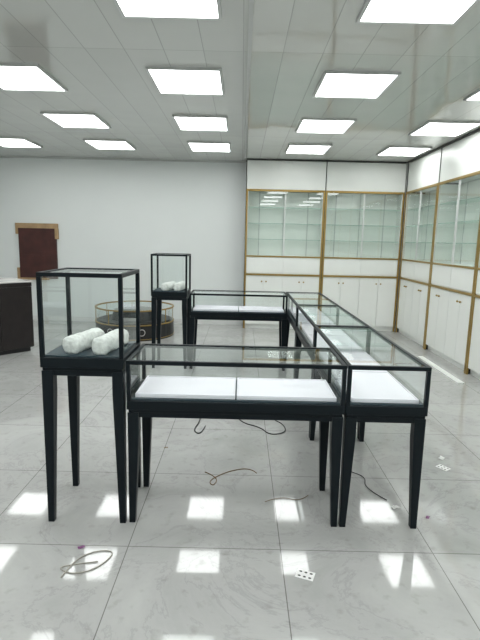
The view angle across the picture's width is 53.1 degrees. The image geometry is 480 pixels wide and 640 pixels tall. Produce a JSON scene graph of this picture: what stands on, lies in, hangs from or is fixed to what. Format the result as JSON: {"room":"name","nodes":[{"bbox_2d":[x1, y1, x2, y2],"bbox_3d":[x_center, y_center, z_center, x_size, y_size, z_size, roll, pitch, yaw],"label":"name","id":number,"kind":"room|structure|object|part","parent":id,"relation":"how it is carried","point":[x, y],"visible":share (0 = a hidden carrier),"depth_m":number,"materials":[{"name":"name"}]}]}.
{"room":"jewelry store","nodes":[
{"label":"jewelry store","id":0,"kind":"room"},
{"bbox_2d":[0,158,399,324],"bbox_3d":[-1.018,-1.421,8.993,8.700,3.000,0.100,1,9,0],"label":"wall","id":1,"kind":"structure","parent":0,"point":[116,214],"depth_m":8.88,"materials":[{"name":"paint"}]},
{"bbox_2d":[18,228,57,278],"bbox_3d":[-3.762,-1.264,8.955,0.700,0.980,0.040,1,9,0],"label":"board","id":2,"kind":"object","parent":1,"relation":"attached to","point":[22,253],"visible":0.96,"depth_m":8.94,"materials":[{"name":"brown wood"}]},
{"bbox_2d":[15,223,58,279],"bbox_3d":[-3.767,-1.273,8.949,0.790,1.040,0.054,1,9,0],"label":"wrap","id":3,"kind":"object","parent":2,"relation":"attached to","point":[17,225],"visible":0.92,"depth_m":8.85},
{"bbox_2d":[23,231,51,273],"bbox_3d":[-3.763,-1.250,8.934,0.500,0.800,0.006,1,9,0],"label":"panels","id":4,"kind":"object","parent":2,"relation":"attached to","point":[33,240],"visible":0.87,"depth_m":8.92,"materials":[{"name":"brown wood"}]},
{"bbox_2d":[0,156,245,162],"bbox_3d":[-2.565,-2.913,8.684,5.340,0.025,0.030,1,9,0],"label":"trim","id":5,"kind":"structure","parent":1,"relation":"attached to","point":[0,156],"depth_m":8.67,"materials":[{"name":"grey"}]},
{"bbox_2d":[33,315,241,324],"bbox_3d":[-2.630,-0.012,9.177,5.340,0.090,0.012,1,9,0],"label":"baseboard","id":6,"kind":"structure","parent":1,"relation":"attached to","point":[35,317],"depth_m":9.17,"materials":[{"name":"white"}]},
{"bbox_2d":[0,320,479,639],"bbox_3d":[-1.076,1.123,3.156,8.700,0.100,12.450,1,9,0],"label":"floor","id":7,"kind":"structure","parent":0,"point":[199,559],"depth_m":2.75,"materials":[{"name":"tile"}]},
{"bbox_2d":[0,277,33,354],"bbox_3d":[-3.851,0.026,6.060,0.660,0.985,2.240,10,13,41],"label":"reception desk","id":8,"kind":"object","parent":7,"relation":"on","point":[16,311],"visible":1,"depth_m":6.50,"materials":[{"name":"brown wood"}]},
{"bbox_2d":[0,277,31,283],"bbox_3d":[-3.840,-0.450,5.981,0.660,0.020,2.240,10,13,41],"label":"countertop","id":9,"kind":"structure","parent":8,"relation":"on","point":[2,280],"depth_m":6.55,"materials":[{"name":"stone"}]},
{"bbox_2d":[60,550,112,577],"bbox_3d":[-0.761,1.205,2.379,0.129,0.006,0.275,10,13,43],"label":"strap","id":10,"kind":"object","parent":7,"relation":"on","point":[70,565],"visible":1,"depth_m":2.37,"materials":[{"name":"beige"}]},
{"bbox_2d":[36,267,140,522],"bbox_3d":[-0.851,0.416,2.825,0.447,1.412,0.450,1,9,0],"label":"glass display case","id":11,"kind":"object","parent":7,"relation":"on","point":[56,362],"visible":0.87,"depth_m":2.64,"materials":[{"name":"black"}]},
{"bbox_2d":[63,328,104,353],"bbox_3d":[-0.892,0.113,2.759,0.106,0.099,0.320,3,10,11],"label":"roll","id":12,"kind":"object","parent":11,"relation":"on","point":[76,343],"visible":0.86,"depth_m":2.65,"materials":[{"name":"white fabric"}]},
{"bbox_3d":[-0.841,-0.055,2.741,0.447,0.454,0.440,1,9,0],"label":"glazing frame","id":13,"kind":"part","parent":11,"relation":"part of","materials":[{"name":"black"}]},
{"bbox_2d":[92,329,128,354],"bbox_3d":[-0.738,0.117,2.749,0.108,0.100,0.320,3,10,9],"label":"roll","id":14,"kind":"object","parent":11,"relation":"on","point":[101,345],"visible":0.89,"depth_m":2.62,"materials":[{"name":"white fabric"}]},
{"bbox_2d":[95,300,173,340],"bbox_3d":[-1.760,-0.008,8.065,1.292,0.485,1.292,1,9,0],"label":"display case","id":15,"kind":"object","parent":7,"relation":"on","point":[107,323],"visible":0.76,"depth_m":7.70,"materials":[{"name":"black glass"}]},
{"bbox_2d":[151,253,190,368],"bbox_3d":[-0.867,-0.128,6.088,0.440,1.412,0.446,1,9,0],"label":"glass display case","id":16,"kind":"object","parent":7,"relation":"on","point":[158,294],"visible":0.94,"depth_m":5.91,"materials":[{"name":"black"}]},
{"bbox_2d":[161,281,175,290],"bbox_3d":[-0.890,-0.429,6.014,0.107,0.098,0.320,3,10,11],"label":"roll","id":17,"kind":"object","parent":16,"relation":"on","point":[166,286],"visible":0.88,"depth_m":5.87,"materials":[{"name":"white fabric"}]},
{"bbox_3d":[-0.857,-0.599,6.004,0.440,0.454,0.436,1,9,0],"label":"glazing frame","id":18,"kind":"part","parent":16,"relation":"part of","materials":[{"name":"black"}]},
{"bbox_2d":[173,281,184,290],"bbox_3d":[-0.751,-0.427,6.014,0.106,0.099,0.320,2,10,7],"label":"roll","id":19,"kind":"object","parent":16,"relation":"on","point":[179,286],"visible":0.93,"depth_m":5.87,"materials":[{"name":"white fabric"}]},
{"bbox_2d":[194,419,205,433],"bbox_3d":[-0.343,0.901,4.250,0.095,0.010,0.515,1,9,0],"label":"power cable","id":20,"kind":"object","parent":7,"relation":"on","point":[199,419],"visible":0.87,"depth_m":4.09,"materials":[{"name":"black plastic"}]},
{"bbox_2d":[205,468,256,484],"bbox_3d":[-0.082,1.062,3.330,0.355,0.006,0.188,-4,11,-31],"label":"string","id":21,"kind":"object","parent":7,"relation":"on","point":[244,468],"visible":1,"depth_m":3.31,"materials":[{"name":"brown"}]},
{"bbox_2d":[126,343,346,526],"bbox_3d":[-0.028,0.662,2.873,1.190,0.948,0.450,1,9,0],"label":"display table","id":22,"kind":"object","parent":7,"relation":"on","point":[154,396],"visible":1,"depth_m":2.66,"materials":[{"name":"black"}]},
{"bbox_3d":[-0.020,0.307,2.809,1.190,0.226,0.440,1,9,0],"label":"glazing frame","id":23,"kind":"part","parent":22,"relation":"part of","materials":[{"name":"black"}]},
{"bbox_2d":[189,290,287,370],"bbox_3d":[-0.025,0.120,6.126,1.196,0.948,0.446,1,9,0],"label":"display table","id":24,"kind":"object","parent":7,"relation":"on","point":[196,312],"visible":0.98,"depth_m":5.90,"materials":[{"name":"black metal"}]},
{"bbox_3d":[-0.017,-0.235,6.062,1.196,0.226,0.436,1,9,0],"label":"glazing frame","id":25,"kind":"part","parent":24,"relation":"part of","materials":[{"name":"black"}]},
{"bbox_2d":[239,419,285,434],"bbox_3d":[0.193,0.912,4.258,0.537,0.010,0.501,1,9,0],"label":"power cable","id":26,"kind":"object","parent":7,"relation":"on","point":[239,419],"visible":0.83,"depth_m":4.14,"materials":[{"name":"black plastic"}]},
{"bbox_2d":[243,160,326,328],"bbox_3d":[0.780,-1.327,8.748,1.394,2.976,0.360,1,9,0],"label":"display cabinet","id":27,"kind":"object","parent":7,"relation":"on","point":[283,247],"visible":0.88,"depth_m":8.72,"materials":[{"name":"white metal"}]},
{"bbox_2d":[295,568,314,581],"bbox_3d":[0.317,1.239,2.334,0.088,0.002,0.063,5,10,21],"label":"card","id":28,"kind":"object","parent":7,"relation":"on","point":[307,575],"visible":1,"depth_m":2.33,"materials":[{"name":"white paper"}]},
{"bbox_2d":[285,292,337,378],"bbox_3d":[0.807,0.206,5.725,0.447,0.948,1.252,1,9,0],"label":"display table","id":29,"kind":"object","parent":7,"relation":"on","point":[294,298],"visible":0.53,"depth_m":5.58,"materials":[{"name":"black"}]},
{"bbox_3d":[0.815,-0.149,5.660,0.447,0.226,1.242,1,9,0],"label":"glazing frame","id":30,"kind":"part","parent":29,"relation":"part of","materials":[{"name":"black"}]},
{"bbox_2d":[294,305,369,438],"bbox_3d":[0.802,0.411,4.494,0.447,0.948,1.247,1,9,0],"label":"display table","id":31,"kind":"object","parent":7,"relation":"on","point":[342,341],"visible":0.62,"depth_m":4.43,"materials":[{"name":"black metal"}]},
{"bbox_3d":[0.810,0.056,4.430,0.447,0.226,1.237,1,9,0],"label":"glazing frame","id":32,"kind":"part","parent":31,"relation":"part of","materials":[{"name":"black"}]},
{"bbox_2d":[319,162,406,331],"bbox_3d":[2.177,-1.295,8.748,1.394,2.976,0.360,1,9,0],"label":"display cabinet","id":33,"kind":"object","parent":7,"relation":"on","point":[362,232],"visible":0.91,"depth_m":8.74,"materials":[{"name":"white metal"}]},
{"bbox_2d":[352,472,386,499],"bbox_3d":[0.825,1.084,3.314,0.059,0.006,0.621,-1,10,-14],"label":"power cable","id":34,"kind":"object","parent":7,"relation":"on","point":[352,472],"visible":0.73,"depth_m":3.15,"materials":[{"name":"black plastic"}]},
{"bbox_2d":[309,325,431,528],"bbox_3d":[0.798,0.616,3.266,0.447,0.948,1.247,1,9,0],"label":"display table","id":35,"kind":"object","parent":7,"relation":"on","point":[373,394],"visible":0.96,"depth_m":2.69,"materials":[{"name":"black"}]},
{"bbox_3d":[0.806,0.260,3.202,0.447,0.226,1.237,1,9,0],"label":"glazing frame","id":36,"kind":"part","parent":35,"relation":"part of","materials":[{"name":"black"}]},
{"bbox_2d":[395,149,440,348],"bbox_3d":[3.038,-1.131,7.880,0.360,2.976,1.394,1,9,0],"label":"display cabinet","id":37,"kind":"object","parent":7,"relation":"on","point":[423,173],"visible":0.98,"depth_m":8.11,"materials":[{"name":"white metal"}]},
{"bbox_2d":[417,356,463,383],"bbox_3d":[2.576,0.633,6.229,0.080,0.020,1.300,1,9,0],"label":"light reflection","id":38,"kind":"object","parent":7,"relation":"on","point":[450,376],"visible":1,"depth_m":6.11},
{"bbox_2d":[435,464,449,470],"bbox_3d":[1.476,1.073,3.488,0.063,0.002,0.088,-5,11,-34],"label":"card","id":39,"kind":"object","parent":7,"relation":"on","point":[440,466],"visible":1,"depth_m":3.49,"materials":[{"name":"white paper"}]},
{"bbox_2d":[424,131,479,372],"bbox_3d":[3.033,-0.901,6.502,0.360,2.976,1.394,1,9,0],"label":"display cabinet","id":40,"kind":"object","parent":7,"relation":"on","point":[457,215],"visible":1,"depth_m":6.68,"materials":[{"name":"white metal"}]},
{"bbox_2d":[465,233,479,379],"bbox_3d":[3.028,-0.672,5.124,0.360,2.976,1.394,1,9,0],"label":"display cabinet","id":41,"kind":"object","parent":7,"relation":"on","point":[473,352],"visible":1,"depth_m":5.83,"materials":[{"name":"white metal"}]},
{"bbox_2d":[0,0,479,163],"bbox_3d":[-1.006,-1.934,2.647,8.700,0.100,12.450,1,9,0],"label":"ceiling","id":42,"kind":"structure","parent":0,"point":[101,56],"depth_m":4.14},
{"bbox_2d":[0,137,42,147],"bbox_3d":[-3.459,-2.708,7.327,0.630,0.022,0.700,1,9,0],"label":"frame","id":43,"kind":"object","parent":42,"relation":"attached to","point":[23,138],"visible":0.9,"depth_m":7.17,"materials":[{"name":"grey"}]},
{"bbox_2d":[0,139,38,146],"bbox_3d":[-3.459,-2.710,7.327,0.590,0.014,0.660,1,9,0],"label":"diffuser","id":44,"kind":"object","parent":43,"relation":"attached to","point":[4,142],"visible":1,"depth_m":7.37,"materials":[{"name":"white plastic"}]},
{"bbox_2d":[0,63,67,91],"bbox_3d":[-1.981,-2.172,4.309,0.630,0.022,0.700,1,9,0],"label":"frame","id":45,"kind":"object","parent":42,"relation":"attached to","point":[37,65],"visible":0.9,"depth_m":4.14,"materials":[{"name":"grey"}]},
{"bbox_2d":[0,66,63,90],"bbox_3d":[-1.981,-2.174,4.309,0.590,0.014,0.660,1,9,0],"label":"diffuser","id":46,"kind":"object","parent":45,"relation":"attached to","point":[14,78],"visible":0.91,"depth_m":4.34,"materials":[{"name":"white plastic"}]},
{"bbox_2d":[40,112,110,128],"bbox_3d":[-1.975,-2.428,5.848,0.630,0.022,0.700,1,9,0],"label":"frame","id":47,"kind":"object","parent":42,"relation":"attached to","point":[42,113],"visible":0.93,"depth_m":5.52,"materials":[{"name":"grey"}]},
{"bbox_2d":[44,114,107,127],"bbox_3d":[-1.975,-2.430,5.848,0.590,0.014,0.660,1,9,0],"label":"diffuser","id":48,"kind":"object","parent":47,"relation":"attached to","point":[91,121],"visible":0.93,"depth_m":5.84,"materials":[{"name":"white plastic"}]},
{"bbox_2d":[83,139,136,149],"bbox_3d":[-1.970,-2.675,7.327,0.630,0.022,0.700,1,9,0],"label":"frame","id":49,"kind":"object","parent":42,"relation":"attached to","point":[85,140],"visible":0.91,"depth_m":7.00,"materials":[{"name":"grey"}]},
{"bbox_2d":[87,141,133,149],"bbox_3d":[-1.970,-2.676,7.327,0.590,0.014,0.660,1,9,0],"label":"diffuser","id":50,"kind":"object","parent":49,"relation":"attached to","point":[98,144],"visible":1,"depth_m":7.32,"materials":[{"name":"white plastic"}]},
{"bbox_2d":[113,0,221,19],"bbox_3d":[-0.433,-1.870,2.711,0.630,0.022,0.700,1,9,0],"label":"frame","id":51,"kind":"object","parent":42,"relation":"attached to","point":[115,1],"visible":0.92,"depth_m":3.04,"materials":[{"name":"grey"}]},
{"bbox_2d":[117,0,217,17],"bbox_3d":[-0.433,-1.872,2.711,0.590,0.014,0.660,1,9,0],"label":"diffuser","id":52,"kind":"object","parent":51,"relation":"attached to","point":[166,8],"visible":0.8,"depth_m":2.93,"materials":[{"name":"white plastic"}]},
{"bbox_2d":[145,66,224,95],"bbox_3d":[-0.467,-2.137,4.309,0.630,0.022,0.700,1,9,0],"label":"frame","id":53,"kind":"object","parent":42,"relation":"attached to","point":[147,68],"visible":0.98,"depth_m":3.97,"materials":[{"name":"grey"}]},
{"bbox_2d":[149,70,221,93],"bbox_3d":[-0.467,-2.139,4.309,0.590,0.014,0.660,1,9,0],"label":"diffuser","id":54,"kind":"object","parent":53,"relation":"attached to","point":[167,81],"visible":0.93,"depth_m":4.29,"materials":[{"name":"white plastic"}]},
{"bbox_2d":[172,115,228,130],"bbox_3d":[-0.461,-2.394,5.848,0.630,0.022,0.700,1,9,0],"label":"frame","id":55,"kind":"object","parent":42,"relation":"attached to","point":[173,116],"visible":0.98,"depth_m":5.50,"materials":[{"name":"grey"}]},
{"bbox_2d":[175,117,226,130],"bbox_3d":[-0.461,-2.396,5.848,0.590,0.014,0.660,1,9,0],"label":"diffuser","id":56,"kind":"object","parent":55,"relation":"attached to","point":[185,123],"visible":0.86,"depth_m":5.84,"materials":[{"name":"white plastic"}]},
{"bbox_2d":[187,141,230,151],"bbox_3d":[-0.455,-2.640,7.327,0.630,0.022,0.700,1,9,0],"label":"frame","id":57,"kind":"object","parent":42,"relation":"attached to","point":[188,142],"visible":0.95,"depth_m":6.98,"materials":[{"name":"grey"}]},
{"bbox_2d":[189,143,229,151],"bbox_3d":[-0.455,-2.642,7.327,0.590,0.014,0.660,1,9,0],"label":"diffuser","id":58,"kind":"object","parent":57,"relation":"attached to","point":[195,146],"visible":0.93,"depth_m":7.33,"materials":[{"name":"white plastic"}]},
{"bbox_2d":[244,0,253,157],"bbox_3d":[0.067,-1.825,2.458,0.028,0.006,11.850,1,9,0],"label":"trim","id":59,"kind":"structure","parent":42,"relation":"attached to","point":[251,2],"depth_m":3.78,"materials":[{"name":"grey"}]},
{"bbox_2d":[285,144,331,153],"bbox_3d":[1.029,-2.606,7.327,0.630,0.022,0.700,1,9,0],"label":"frame","id":60,"kind":"object","parent":42,"relation":"attached to","point":[330,145],"visible":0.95,"depth_m":6.98,"materials":[{"name":"grey"}]},
{"bbox_2d":[287,145,329,153],"bbox_3d":[1.029,-2.608,7.327,0.590,0.014,0.660,1,9,0],"label":"diffuser","id":61,"kind":"object","parent":60,"relation":"attached to","point":[293,148],"visible":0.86,"depth_m":7.32,"materials":[{"name":"white plastic"}]},
{"bbox_2d":[295,118,356,133],"bbox_3d":[1.024,-2.360,5.848,0.630,0.022,0.700,1,9,0],"label":"frame","id":62,"kind":"object","parent":42,"relation":"attached to","point":[302,119],"visible":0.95,"depth_m":5.51,"materials":[{"name":"grey"}]},
{"bbox_2d":[297,120,353,132],"bbox_3d":[1.024,-2.362,5.848,0.590,0.014,0.660,1,9,0],"label":"diffuser","id":63,"kind":"object","parent":62,"relation":"attached to","point":[313,126],"visible":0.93,"depth_m":5.83,"materials":[{"name":"white plastic"}]},
{"bbox_2d":[313,70,400,98],"bbox_3d":[1.018,-2.104,4.309,0.630,0.022,0.700,1,9,0],"label":"frame","id":64,"kind":"object","parent":42,"relation":"attached to","point":[398,74],"visible":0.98,"depth_m":3.98,"materials":[{"name":"grey"}]},
{"bbox_2d":[316,74,396,97],"bbox_3d":[1.018,-2.106,4.309,0.590,0.014,0.660,1,9,0],"label":"diffuser","id":65,"kind":"object","parent":64,"relation":"attached to","point":[333,85],"visible":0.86,"depth_m":4.28,"materials":[{"name":"white plastic"}]},
{"bbox_2d":[376,146,432,156],"bbox_3d":[2.489,-2.573,7.327,0.630,0.022,0.700,1,9,0],"label":"frame","id":66,"kind":"object","parent":42,"relation":"attached to","point":[388,147],"visible":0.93,"depth_m":6.99,"materials":[{"name":"grey"}]},
{"bbox_2d":[379,148,427,155],"bbox_3d":[2.489,-2.575,7.327,0.590,0.014,0.660,1,9,0],"label":"diffuser","id":67,"kind":"object","parent":66,"relation":"attached to","point":[391,151],"visible":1,"depth_m":7.32,"materials":[{"name":"white plastic"}]},
{"bbox_2d":[356,0,479,25],"bbox_3d":[1.052,-1.837,2.711,0.630,0.022,0.700,1,9,0],"label":"frame","id":68,"kind":"object","parent":42,"relation":"attached to","point":[367,2],"visible":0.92,"depth_m":3.04,"materials":[{"name":"grey"}]},
{"bbox_2d":[361,0,474,22],"bbox_3d":[1.052,-1.839,2.711,0.590,0.014,0.660,1,9,0],"label":"diffuser","id":69,"kind":"object","parent":68,"relation":"attached to","point":[430,11],"visible":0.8,"depth_m":2.89,"materials":[{"name":"white plastic"}]},
{"bbox_2d":[408,120,479,136],"bbox_3d":[2.483,-2.327,5.848,0.630,0.022,0.700,1,9,0],"label":"frame","id":70,"kind":"object","parent":42,"relation":"attached to","point":[429,121],"visible":0.89,"depth_m":5.55,"materials":[{"name":"grey"}]},
{"bbox_2d":[411,123,478,135],"bbox_3d":[2.483,-2.329,5.848,0.590,0.014,0.660,1,9,0],"label":"diffuser","id":71,"kind":"object","parent":70,"relation":"attached to","point":[445,129],"visible":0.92,"depth_m":5.84,"materials":[{"name":"white plastic"}]},
{"bbox_2d":[463,88,479,100],"bbox_3d":[2.478,-2.071,4.309,0.630,0.022,0.700,1,9,0],"label":"frame","id":72,"kind":"object","parent":42,"relation":"attached to","point":[478,90],"visible":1,"depth_m":4.53,"materials":[{"name":"grey"}]},
{"bbox_2d":[468,92,479,99],"bbox_3d":[2.478,-2.072,4.309,0.590,0.014,0.660,1,9,0],"label":"diffuser","id":73,"kind":"object","parent":72,"relation":"attached to","point":[477,96],"visible":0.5,"depth_m":4.56,"materials":[{"name":"white plastic"}]},
{"bbox_2d":[394,162,410,330],"bbox_3d":[3.058,-1.286,8.751,0.324,2.997,0.370,1,9,0],"label":"wall","id":74,"kind":"structure","parent":0,"point":[410,162],"depth_m":8.58,"materials":[{"name":"white paint"}]},
{"bbox_2d":[247,158,406,162],"bbox_3d":[1.506,-2.768,8.340,2.785,0.014,0.015,1,9,0],"label":"trim","id":75,"kind":"structure","parent":74,"relation":"attached to","point":[247,158],"depth_m":8.33,"materials":[{"name":"black plastic"}]},
{"bbox_2d":[407,128,479,162],"bbox_3d":[2.883,-1.754,2.465,0.015,0.022,11.860,1,9,0],"label":"trim","id":76,"kind":"structure","parent":74,"relation":"attached to","point":[478,129],"depth_m":6.72,"materials":[{"name":"black plastic"}]},
{"bbox_2d":[425,179,479,193],"bbox_3d":[3.258,-0.308,2.902,0.100,3.000,12.250,1,9,0],"label":"wall","id":77,"kind":"structure","parent":0,"point":[476,179],"depth_m":6.83,"materials":[{"name":"paint"}]}
]}

